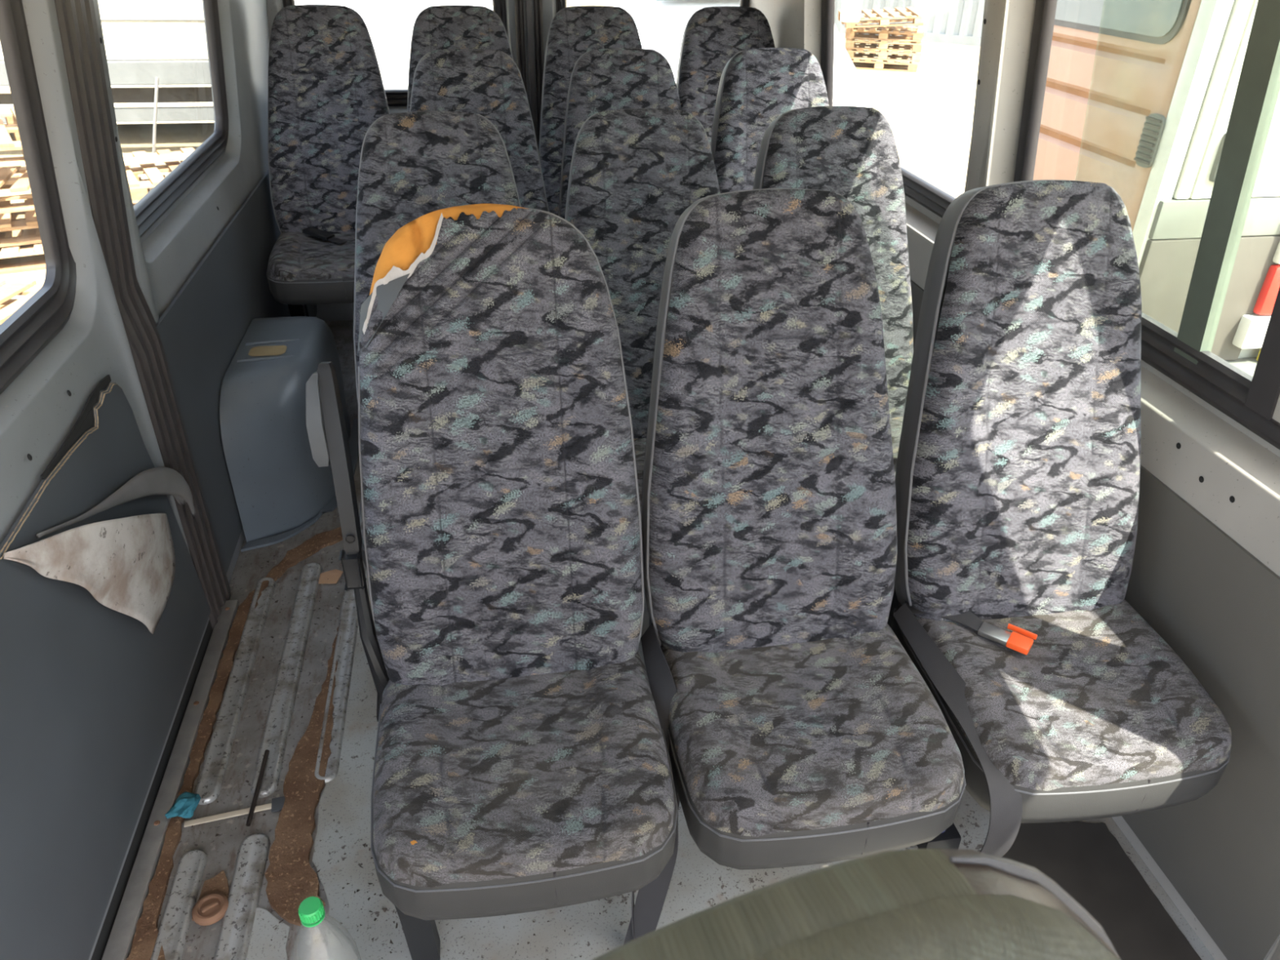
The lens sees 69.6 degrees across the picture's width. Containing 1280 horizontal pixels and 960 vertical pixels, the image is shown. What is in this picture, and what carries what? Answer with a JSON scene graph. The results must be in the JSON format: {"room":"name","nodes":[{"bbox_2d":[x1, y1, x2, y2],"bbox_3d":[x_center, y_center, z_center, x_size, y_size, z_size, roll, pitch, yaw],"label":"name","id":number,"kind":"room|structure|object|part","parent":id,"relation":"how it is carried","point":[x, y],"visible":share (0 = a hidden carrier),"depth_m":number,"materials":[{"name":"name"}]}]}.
{"room":"transit interior","nodes":[
{"label":"transit interior","id":0,"kind":"room"},
{"bbox_2d":[93,0,316,583],"bbox_3d":[-1.217,-0.970,2.739,0.170,1.890,1.992,-4,32,-9],"label":"wall","id":1,"kind":"structure","parent":0,"point":[201,268],"depth_m":2.50,"materials":[{"name":"grey metal"}]},
{"bbox_2d":[54,0,231,630],"bbox_3d":[-1.039,-0.440,1.870,0.180,1.800,0.170,-4,32,-9],"label":"trim","id":2,"kind":"structure","parent":1,"relation":"attached to","point":[77,20],"depth_m":1.87,"materials":[{"name":"grey plastic"}]},
{"bbox_2d":[90,618,213,959],"bbox_3d":[-0.965,0.737,1.680,0.059,0.095,1.480,-4,32,-9],"label":"trim","id":3,"kind":"structure","parent":1,"relation":"attached to","point":[104,934],"depth_m":1.79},
{"bbox_2d":[102,600,239,959],"bbox_3d":[-0.903,0.748,1.643,0.037,0.018,1.685,-4,32,-9],"label":"trim","id":4,"kind":"structure","parent":1,"relation":"attached to","point":[119,944],"depth_m":1.82,"materials":[{"name":"metal"}]},
{"bbox_2d":[133,0,228,237],"bbox_3d":[-1.186,-1.073,2.301,0.104,0.693,1.138,-4,32,-9],"label":"window","id":5,"kind":"structure","parent":1,"relation":"in","point":[151,207],"depth_m":2.66,"materials":[{"name":"black rubber"}]},
{"bbox_3d":[-1.222,-0.521,2.967,0.008,0.685,1.912,-4,32,-9],"label":"trim panel","id":6,"kind":"part","parent":1,"relation":"part of","materials":[{"name":"grey plastic"}]},
{"bbox_2d":[266,0,529,321],"bbox_3d":[-0.927,-1.481,3.563,0.992,1.870,0.170,-4,32,-9],"label":"door","id":7,"kind":"structure","parent":1,"relation":"in","point":[332,312],"depth_m":3.55,"materials":[{"name":"grey paint"}]},
{"bbox_2d":[514,0,544,146],"bbox_3d":[-0.429,-1.518,3.647,0.106,1.801,0.204,-4,32,-9],"label":"door frame","id":8,"kind":"structure","parent":1,"relation":"attached to","point":[518,4],"depth_m":3.52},
{"bbox_2d":[0,0,980,298],"bbox_3d":[-0.034,1.764,1.082,120.000,0.001,120.000,-4,32,-9],"label":"ground","id":9,"kind":"structure","parent":0,"point":[929,112],"depth_m":11.03,"materials":[{"name":"white concrete"}]},
{"bbox_2d":[0,167,23,177],"bbox_3d":[-5.813,-2.425,7.593,1.000,0.144,1.202,17,35,24],"label":"wooden pallet","id":10,"kind":"object","parent":9,"relation":"on","point":[20,174],"visible":0.03,"depth_m":7.67,"materials":[{"name":"brown wood"}]},
{"bbox_2d":[0,279,43,324],"bbox_3d":[-3.512,-0.873,5.136,1.202,0.144,1.000,2,32,1],"label":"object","id":11,"kind":"object","parent":9,"relation":"on","point":[27,288],"visible":0.07,"depth_m":5.38,"materials":[{"name":"brown wood"}]},
{"bbox_2d":[0,211,45,274],"bbox_3d":[-4.492,-1.622,6.326,1.202,0.144,1.000,-14,35,-23],"label":"wooden pallet","id":12,"kind":"object","parent":9,"relation":"on","point":[36,248],"visible":0.2,"depth_m":6.10,"materials":[{"name":"brown wood"}]},
{"bbox_2d":[0,198,41,247],"bbox_3d":[-4.545,-1.784,6.273,1.202,0.144,1.000,-16,36,-26],"label":"wooden pallet","id":13,"kind":"object","parent":12,"relation":"on","point":[6,224],"visible":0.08,"depth_m":6.08,"materials":[{"name":"brown wood"}]},
{"bbox_2d":[0,165,35,213],"bbox_3d":[-4.432,-1.916,6.100,1.205,0.229,1.006,-11,34,-19],"label":"wooden pallet","id":14,"kind":"object","parent":13,"relation":"on","point":[13,188],"visible":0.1,"depth_m":5.95,"materials":[{"name":"brown wood"}]},
{"bbox_2d":[0,105,26,167],"bbox_3d":[-4.639,-2.241,6.029,1.211,0.280,1.008,-20,37,-30],"label":"wooden pallet","id":15,"kind":"object","parent":14,"relation":"on","point":[6,144],"visible":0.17,"depth_m":6.01,"materials":[{"name":"brown wood"}]},
{"bbox_2d":[0,85,10,93],"bbox_3d":[-4.526,-2.460,5.801,1.497,0.149,0.140,-22,38,-32],"label":"plank","id":16,"kind":"object","parent":15,"relation":"on","point":[3,89],"visible":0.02,"depth_m":6.01,"materials":[{"name":"brown wood"}]},
{"bbox_2d":[0,0,214,124],"bbox_3d":[-5.749,-5.676,10.212,3.800,2.950,5.060,-4,32,-9],"label":"trailer","id":17,"kind":"object","parent":9,"relation":"on","point":[144,40],"visible":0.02,"depth_m":8.79,"materials":[{"name":"paint"}]},
{"bbox_2d":[130,164,157,167],"bbox_3d":[-4.256,-2.866,8.466,1.600,0.030,0.140,0,32,-1],"label":"plank","id":18,"kind":"object","parent":9,"relation":"on","point":[131,166],"visible":0.02,"depth_m":8.46,"materials":[{"name":"brown wood"}]},
{"bbox_2d":[133,174,164,205],"bbox_3d":[-3.510,-2.332,7.514,1.202,0.144,1.000,-12,34,-21],"label":"wooden pallet","id":19,"kind":"object","parent":9,"relation":"on","point":[163,175],"visible":0.02,"depth_m":7.65,"materials":[{"name":"brown wood"}]},
{"bbox_2d":[122,146,195,203],"bbox_3d":[-3.563,-2.507,7.454,1.205,0.195,1.004,-18,36,-28],"label":"wooden pallet","id":20,"kind":"object","parent":19,"relation":"on","point":[138,188],"visible":0.08,"depth_m":7.15,"materials":[{"name":"brown wood"}]},
{"bbox_2d":[123,151,192,165],"bbox_3d":[-3.564,-2.608,7.393,1.500,0.031,0.140,-20,37,-33],"label":"plank","id":21,"kind":"object","parent":20,"relation":"on","point":[174,157],"visible":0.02,"depth_m":7.19,"materials":[{"name":"brown wood"}]},
{"bbox_2d":[151,76,159,164],"bbox_3d":[-4.218,-3.048,8.003,0.254,0.837,0.027,-13,34,-22],"label":"metal pole","id":22,"kind":"object","parent":9,"relation":"on","point":[157,79],"visible":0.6,"depth_m":7.94,"materials":[{"name":"metal"}]},
{"bbox_2d":[282,0,506,106],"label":"window","id":23,"kind":"structure","parent":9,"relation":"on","point":[389,24],"depth_m":5.93,"materials":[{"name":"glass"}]},
{"bbox_2d":[383,86,408,89],"bbox_3d":[-1.580,-2.431,6.057,0.960,0.300,0.050,-4,32,-9],"label":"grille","id":24,"kind":"object","parent":23,"relation":"attached to","point":[385,87],"depth_m":5.97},
{"bbox_2d":[612,0,871,107],"bbox_3d":[0.709,-3.596,7.721,1.860,2.214,4.842,1,32,-1],"label":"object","id":25,"kind":"object","parent":9,"relation":"on","point":[660,24],"visible":0.09,"depth_m":6.52,"materials":[{"name":"paint"}]},
{"bbox_2d":[612,0,631,14],"bbox_3d":[-0.138,-3.546,6.859,0.140,0.182,0.092,1,32,-1],"label":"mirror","id":26,"kind":"object","parent":25,"relation":"attached to","point":[624,4],"depth_m":6.82,"materials":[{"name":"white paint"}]},
{"bbox_2d":[850,53,919,72],"bbox_3d":[4.008,-6.951,15.285,1.202,0.144,1.000,10,33,14],"label":"wooden pallet","id":27,"kind":"object","parent":9,"relation":"on","point":[878,64],"visible":0.48,"depth_m":14.90,"materials":[{"name":"brown wood"}]},
{"bbox_2d":[845,43,922,62],"bbox_3d":[4.037,-7.087,15.231,1.202,0.144,1.000,8,32,12],"label":"wooden pallet","id":28,"kind":"object","parent":27,"relation":"on","point":[882,55],"visible":0.62,"depth_m":14.86,"materials":[{"name":"brown wood"}]},
{"bbox_2d":[844,33,922,52],"bbox_3d":[4.006,-7.219,15.167,1.202,0.144,1.000,7,32,10],"label":"wooden pallet","id":29,"kind":"object","parent":28,"relation":"on","point":[916,46],"visible":0.76,"depth_m":14.80,"materials":[{"name":"brown wood"}]},
{"bbox_2d":[844,23,924,42],"bbox_3d":[4.035,-7.355,15.113,1.202,0.144,1.000,10,33,14],"label":"wooden pallet","id":30,"kind":"object","parent":29,"relation":"on","point":[885,33],"visible":0.81,"depth_m":14.82,"materials":[{"name":"brown wood"}]},
{"bbox_2d":[837,6,924,28],"bbox_3d":[3.874,-7.479,14.871,1.208,0.255,1.005,2,32,2],"label":"wooden pallet","id":31,"kind":"object","parent":30,"relation":"on","point":[909,13],"visible":0.81,"depth_m":14.56,"materials":[{"name":"brown wood"}]},
{"bbox_2d":[834,0,984,46],"bbox_3d":[7.097,-9.447,17.104,13.400,2.600,0.130,25,39,33],"label":"building","id":32,"kind":"structure","parent":9,"relation":"on","point":[960,22],"depth_m":18.29,"materials":[{"name":"grey metal"}]},
{"bbox_3d":[7.030,-8.429,17.776,13.277,0.160,0.130,25,39,33],"label":"rail","id":33,"kind":"part","parent":32,"relation":"part of","materials":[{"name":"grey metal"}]},
{"bbox_2d":[1032,0,1279,376],"bbox_3d":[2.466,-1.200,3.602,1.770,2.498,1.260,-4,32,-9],"label":"van","id":34,"kind":"object","parent":9,"relation":"on","point":[1140,95],"visible":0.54,"depth_m":3.11,"materials":[{"name":"white paint"}]},
{"bbox_3d":[1.633,-1.318,3.483,0.070,2.200,1.060,-4,32,-9],"label":"panel","id":35,"kind":"part","parent":34,"relation":"part of","materials":[{"name":"pink paint"}]},
{"bbox_2d":[1133,113,1166,168],"bbox_3d":[1.688,-1.116,3.026,0.050,0.165,0.085,-4,32,-9],"label":"vent grille","id":36,"kind":"object","parent":34,"relation":"attached to","point":[1153,132],"depth_m":3.01,"materials":[{"name":"grey plastic"}]},
{"bbox_3d":[1.903,-1.038,2.963,0.100,0.155,0.023,-4,32,-9],"label":"door handle","id":37,"kind":"part","parent":34,"relation":"part of","materials":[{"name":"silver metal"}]},
{"bbox_3d":[2.167,-1.462,2.792,0.705,1.175,0.048,-4,32,-9],"label":"door","id":38,"kind":"part","parent":34,"relation":"part of","materials":[{"name":"white paint"}]},
{"bbox_2d":[125,320,1214,959],"bbox_3d":[-0.056,0.491,2.152,2.070,0.071,4.920,-4,32,-9],"label":"floor","id":39,"kind":"structure","parent":0,"point":[325,775],"depth_m":1.76,"materials":[{"name":"metal"}]},
{"bbox_2d":[164,791,200,818],"bbox_3d":[-0.893,0.634,1.799,0.057,0.031,0.060,-4,32,-9],"label":"crumpled paper","id":40,"kind":"object","parent":39,"relation":"on","point":[184,806],"visible":1,"depth_m":1.79,"materials":[{"name":"blue paper"}]},
{"bbox_2d":[191,892,228,925],"bbox_3d":[-0.759,0.756,1.626,0.060,0.013,0.059,-4,32,-9],"label":"plug","id":41,"kind":"object","parent":39,"relation":"on","point":[211,908],"visible":1,"depth_m":1.62,"materials":[{"name":"metal"}]},
{"bbox_2d":[183,795,284,826],"bbox_3d":[-0.787,0.653,1.807,0.200,0.005,0.032,-8,33,-15],"label":"spatula","id":42,"kind":"object","parent":39,"relation":"on","point":[277,805],"visible":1,"depth_m":1.80,"materials":[{"name":"silver metal"}]},
{"bbox_3d":[-0.801,0.656,1.804,0.170,0.004,0.012,-8,33,-15],"label":"handle","id":43,"kind":"part","parent":42,"relation":"part of","materials":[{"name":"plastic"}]},
{"bbox_3d":[-0.710,0.642,1.827,0.040,0.005,0.032,-8,33,-15],"label":"blade","id":44,"kind":"part","parent":42,"relation":"part of","materials":[{"name":"silver metal"}]},
{"bbox_2d":[245,749,269,826],"bbox_3d":[-0.768,0.617,1.851,0.010,0.021,0.176,-3,32,-6],"label":"rod","id":45,"kind":"object","parent":39,"relation":"on","point":[266,752],"visible":1,"depth_m":1.84,"materials":[{"name":"black metal"}]},
{"bbox_2d":[219,315,359,551],"bbox_3d":[-1.029,-0.198,2.766,0.272,0.452,0.757,-4,32,-9],"label":"wheel arch","id":46,"kind":"object","parent":39,"relation":"on","point":[278,486],"visible":0.81,"depth_m":2.56,"materials":[{"name":"blue paint"}]},
{"bbox_2d":[292,896,360,958],"bbox_3d":[-0.459,0.733,1.359,0.094,0.341,0.094,-4,32,-9],"label":"plastic bottle","id":47,"kind":"object","parent":39,"relation":"on","point":[311,909],"visible":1,"depth_m":1.27,"materials":[{"name":"clear plastic"}]},
{"bbox_2d":[266,4,390,316],"bbox_3d":[-1.036,-0.911,3.158,0.447,1.249,0.666,-4,32,-9],"label":"passenger seat","id":48,"kind":"object","parent":39,"relation":"on","point":[326,89],"visible":0.77,"depth_m":3.08,"materials":[{"name":"grey fabric"}]},
{"bbox_3d":[-1.227,-0.541,3.341,0.053,0.422,0.100,-4,32,-9],"label":"leg","id":49,"kind":"part","parent":48,"relation":"part of","materials":[{"name":"black paint"}]},
{"bbox_3d":[-1.242,-0.598,3.407,0.031,0.441,0.085,-4,32,-9],"label":"leg","id":50,"kind":"part","parent":48,"relation":"part of","materials":[{"name":"black paint"}]},
{"bbox_2d":[266,231,355,281],"bbox_3d":[-1.020,-0.784,3.122,0.440,0.076,0.462,-4,32,-9],"label":"cushion","id":51,"kind":"object","parent":48,"relation":"on","point":[295,256],"depth_m":2.98,"materials":[{"name":"fabric"}]},
{"bbox_2d":[302,226,346,244],"bbox_3d":[-1.065,-0.826,3.107,0.164,0.028,0.040,16,35,23],"label":"belt buckle","id":52,"kind":"object","parent":48,"relation":"on","point":[311,231],"visible":1,"depth_m":3.10,"materials":[{"name":"black plastic"}]},
{"bbox_2d":[318,568,342,583],"bbox_3d":[-0.826,0.255,2.453,0.063,0.010,0.062,1,32,0],"label":"scrap","id":53,"kind":"object","parent":39,"relation":"on","point":[333,576],"visible":1,"depth_m":2.45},
{"bbox_2d":[353,111,520,567],"bbox_3d":[-0.410,-0.165,2.051,0.438,1.155,0.666,-5,32,-9],"label":"passenger seat","id":54,"kind":"object","parent":39,"relation":"on","point":[413,165],"visible":0.23,"depth_m":1.96,"materials":[{"name":"grey fabric"}]},
{"bbox_2d":[360,498,364,544],"bbox_3d":[-0.395,0.002,2.039,0.432,0.076,0.462,-5,32,-9],"label":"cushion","id":55,"kind":"object","parent":54,"relation":"on","point":[361,511],"depth_m":1.90,"materials":[{"name":"fabric"}]},
{"bbox_3d":[-0.428,-0.415,2.035,0.432,0.712,0.277,-5,32,-9],"label":"backrest","id":56,"kind":"part","parent":54,"relation":"part of","materials":[{"name":"fabric"}]},
{"bbox_2d":[407,4,513,111],"bbox_3d":[-0.586,-0.945,3.228,0.447,1.249,0.666,-4,32,-9],"label":"passenger seat","id":57,"kind":"object","parent":39,"relation":"on","point":[446,26],"visible":0.23,"depth_m":3.10,"materials":[{"name":"grey fabric"}]},
{"bbox_2d":[158,548,783,959],"bbox_3d":[-0.263,0.500,2.074,1.363,0.008,1.348,-4,32,-9],"label":"debris","id":58,"kind":"object","parent":39,"relation":"on","point":[364,845],"depth_m":1.67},
{"bbox_2d":[409,48,549,212],"bbox_3d":[-0.462,-0.584,2.700,0.438,1.189,0.666,-4,32,-8],"label":"passenger seat","id":59,"kind":"object","parent":39,"relation":"on","point":[488,83],"visible":0.34,"depth_m":2.61,"materials":[{"name":"grey fabric"}]},
{"bbox_2d":[306,203,678,959],"bbox_3d":[-0.220,0.224,1.420,0.488,1.158,0.684,-6,32,-11],"label":"passenger seat","id":60,"kind":"object","parent":39,"relation":"on","point":[522,764],"visible":1,"depth_m":1.36,"materials":[{"name":"fabric"}]},
{"bbox_3d":[-0.449,-0.029,1.379,0.028,0.287,0.124,-7,32,-13],"label":"armrest","id":61,"kind":"part","parent":60,"relation":"part of","materials":[{"name":"black plastic"}]},
{"bbox_3d":[-0.356,0.679,1.456,0.052,0.341,0.100,-4,32,-9],"label":"leg","id":62,"kind":"part","parent":60,"relation":"part of","materials":[{"name":"black paint"}]},
{"bbox_3d":[-0.212,-0.028,1.397,0.426,0.703,0.273,-4,32,-9],"label":"backrest","id":63,"kind":"part","parent":60,"relation":"part of","materials":[{"name":"fabric"}]},
{"bbox_2d":[373,651,675,887],"bbox_3d":[-0.181,0.384,1.400,0.432,0.076,0.462,-4,32,-9],"label":"cushion","id":64,"kind":"object","parent":60,"relation":"on","point":[555,771],"depth_m":1.30,"materials":[{"name":"fabric"}]},
{"bbox_2d":[623,622,678,944],"bbox_3d":[0.028,0.524,1.548,0.085,0.497,0.281,4,32,4],"label":"frame","id":65,"kind":"object","parent":60,"relation":"attached to","point":[646,910],"visible":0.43,"depth_m":1.49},
{"bbox_2d":[538,5,642,215],"bbox_3d":[-0.128,-0.979,3.298,0.447,1.249,0.666,-5,32,-9],"label":"passenger seat","id":66,"kind":"object","parent":39,"relation":"on","point":[574,31],"visible":0.3,"depth_m":3.19,"materials":[{"name":"grey fabric"}]},
{"bbox_2d":[558,48,681,218],"bbox_3d":[-0.017,-0.617,2.769,0.438,1.189,0.666,-4,32,-9],"label":"passenger seat","id":67,"kind":"object","parent":39,"relation":"on","point":[607,79],"visible":0.3,"depth_m":2.66,"materials":[{"name":"grey fabric"}]},
{"bbox_2d":[564,108,719,522],"bbox_3d":[0.036,-0.198,2.120,0.438,1.155,0.666,-4,32,-8],"label":"passenger seat","id":68,"kind":"object","parent":39,"relation":"on","point":[633,172],"visible":0.36,"depth_m":2.05,"materials":[{"name":"grey fabric"}]},
{"bbox_2d":[633,437,646,522],"bbox_3d":[0.050,-0.031,2.107,0.432,0.076,0.462,-4,32,-8],"label":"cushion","id":69,"kind":"object","parent":68,"relation":"on","point":[639,442],"depth_m":2.09,"materials":[{"name":"fabric"}]},
{"bbox_2d":[675,6,774,147],"bbox_3d":[0.344,-1.014,3.371,0.447,1.249,0.666,-4,32,-8],"label":"passenger seat","id":70,"kind":"object","parent":39,"relation":"on","point":[712,36],"visible":0.25,"depth_m":3.26,"materials":[{"name":"grey fabric"}]},
{"bbox_2d":[711,47,829,193],"bbox_3d":[0.433,-0.651,2.838,0.438,1.189,0.666,-4,32,-9],"label":"passenger seat","id":71,"kind":"object","parent":39,"relation":"on","point":[757,86],"visible":0.19,"depth_m":2.74,"materials":[{"name":"grey fabric"}]},
{"bbox_2d":[641,188,965,870],"bbox_3d":[0.238,0.185,1.490,0.438,1.167,0.666,-5,32,-9],"label":"passenger seat","id":72,"kind":"object","parent":39,"relation":"on","point":[802,730],"visible":0.98,"depth_m":1.43,"materials":[{"name":"fabric"}]},
{"bbox_3d":[0.221,-0.071,1.471,0.432,0.712,0.277,-5,32,-9],"label":"backrest","id":73,"kind":"part","parent":72,"relation":"part of","materials":[{"name":"fabric"}]},
{"bbox_2d":[660,623,964,836],"bbox_3d":[0.253,0.346,1.475,0.432,0.076,0.462,-5,32,-9],"label":"cushion","id":74,"kind":"object","parent":72,"relation":"on","point":[821,730],"depth_m":1.38,"materials":[{"name":"fabric"}]},
{"bbox_2d":[752,106,913,476],"bbox_3d":[0.473,-0.231,2.187,0.438,1.155,0.666,-4,32,-9],"label":"passenger seat","id":75,"kind":"object","parent":39,"relation":"on","point":[850,152],"visible":0.33,"depth_m":2.11,"materials":[{"name":"grey fabric"}]},
{"bbox_2d":[889,416,903,476],"bbox_3d":[0.489,-0.064,2.175,0.432,0.076,0.462,-4,32,-9],"label":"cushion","id":76,"kind":"object","parent":75,"relation":"on","point":[896,422],"depth_m":2.19,"materials":[{"name":"fabric"}]},
{"bbox_2d":[592,848,1120,959],"bbox_3d":[0.197,0.724,0.619,0.757,1.207,0.286,-8,33,-14],"label":"seat","id":77,"kind":"object","parent":39,"relation":"on","point":[911,904],"visible":1,"depth_m":0.38,"materials":[{"name":"fabric"}]},
{"bbox_3d":[0.096,0.485,0.415,0.470,0.570,0.227,-24,34,-6],"label":"backrest","id":78,"kind":"part","parent":77,"relation":"part of","materials":[{"name":"fabric"}]},
{"bbox_2d":[916,822,960,848],"bbox_3d":[0.567,0.675,1.758,0.070,0.063,0.060,-4,32,-9],"label":"bracket","id":79,"kind":"object","parent":39,"relation":"on","point":[950,838],"visible":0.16,"depth_m":1.73,"materials":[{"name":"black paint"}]},
{"bbox_2d":[887,179,1231,823],"bbox_3d":[0.683,0.147,1.566,0.438,1.167,0.666,-4,32,-8],"label":"passenger seat","id":80,"kind":"object","parent":39,"relation":"on","point":[1018,469],"visible":0.98,"depth_m":1.51,"materials":[{"name":"grey fabric"}]},
{"bbox_2d":[893,603,1022,857],"bbox_3d":[0.504,0.410,1.508,0.065,0.241,0.369,-5,32,-10],"label":"frame","id":81,"kind":"object","parent":80,"relation":"attached to","point":[1006,803],"visible":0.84,"depth_m":1.41,"materials":[{"name":"grey plastic"}]},
{"bbox_2d":[905,600,1037,654],"bbox_3d":[0.561,0.241,1.576,0.223,0.018,0.060,17,35,24],"label":"belt","id":82,"kind":"object","parent":80,"relation":"on","point":[1015,641],"visible":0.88,"depth_m":1.55,"materials":[{"name":"orange plastic"}]},
{"bbox_3d":[0.667,-0.108,1.547,0.432,0.712,0.277,-4,32,-8],"label":"backrest","id":83,"kind":"part","parent":80,"relation":"part of","materials":[{"name":"fabric"}]},
{"bbox_2d":[896,599,1231,791],"bbox_3d":[0.696,0.309,1.550,0.432,0.076,0.462,-4,32,-8],"label":"cushion","id":84,"kind":"object","parent":80,"relation":"on","point":[1100,700],"depth_m":1.45,"materials":[{"name":"fabric"}]},
{"bbox_2d":[749,0,1279,959],"bbox_3d":[0.726,-0.757,2.453,0.206,1.890,3.345,-4,32,-9],"label":"wall","id":85,"kind":"structure","parent":0,"point":[1205,575],"depth_m":1.56,"materials":[{"name":"grey paint"}]},
{"bbox_2d":[531,0,555,151],"bbox_3d":[0.059,-1.555,3.714,0.968,1.870,0.170,-4,32,-9],"label":"door","id":86,"kind":"structure","parent":85,"relation":"in","point":[548,6],"depth_m":3.50,"materials":[{"name":"grey paint"}]},
{"bbox_2d":[555,0,749,13],"bbox_3d":[0.056,-1.819,3.580,0.813,0.678,0.098,-4,32,-9],"label":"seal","id":87,"kind":"structure","parent":86,"relation":"attached to","point":[560,4],"depth_m":3.51,"materials":[{"name":"black rubber"}]},
{"bbox_2d":[820,0,955,217],"bbox_3d":[0.714,-1.187,2.566,0.107,0.713,1.193,-4,32,-9],"label":"window","id":88,"kind":"structure","parent":85,"relation":"in","point":[925,193],"depth_m":2.64,"materials":[{"name":"black rubber"}]},
{"bbox_3d":[0.617,-0.638,3.276,0.006,0.643,1.890,-4,32,-9],"label":"trim panel","id":89,"kind":"part","parent":85,"relation":"part of","materials":[{"name":"grey plastic"}]},
{"bbox_2d":[1013,0,1279,449],"bbox_3d":[0.930,-0.557,1.431,0.127,0.894,1.294,-4,32,-9],"label":"window","id":90,"kind":"structure","parent":85,"relation":"in","point":[1185,357],"depth_m":1.51,"materials":[{"name":"black rubber"}]},
{"bbox_3d":[0.966,-0.447,1.257,0.125,0.800,0.053,-4,32,-9],"label":"post","id":91,"kind":"part","parent":90,"relation":"part of","materials":[{"name":"black rubber"}]},
{"bbox_3d":[0.891,0.207,1.906,0.006,0.643,1.345,-4,32,-9],"label":"trim panel","id":92,"kind":"part","parent":85,"relation":"part of","materials":[{"name":"grey plastic"}]},
{"bbox_3d":[-0.674,0.704,0.026,0.170,1.890,1.340,-4,32,-9],"label":"wall","id":93,"kind":"structure","parent":0,"visible":0},
{"bbox_2d":[0,0,210,959],"bbox_3d":[-0.912,-0.064,1.185,0.175,1.800,1.461,-4,32,-9],"label":"door","id":94,"kind":"structure","parent":93,"relation":"in","point":[105,611],"depth_m":1.57,"materials":[{"name":"grey paint"}]},
{"bbox_2d":[0,0,76,394],"bbox_3d":[-0.939,-0.307,1.064,0.106,0.724,1.322,-4,32,-9],"label":"window","id":95,"kind":"structure","parent":94,"relation":"attached to","point":[26,332],"depth_m":1.58,"materials":[{"name":"black rubber"}]},
{"bbox_3d":[-0.926,0.395,1.465,0.011,0.685,1.420,-4,32,-9],"label":"trim panel","id":96,"kind":"part","parent":94,"relation":"part of","materials":[{"name":"grey plastic"}]}
]}

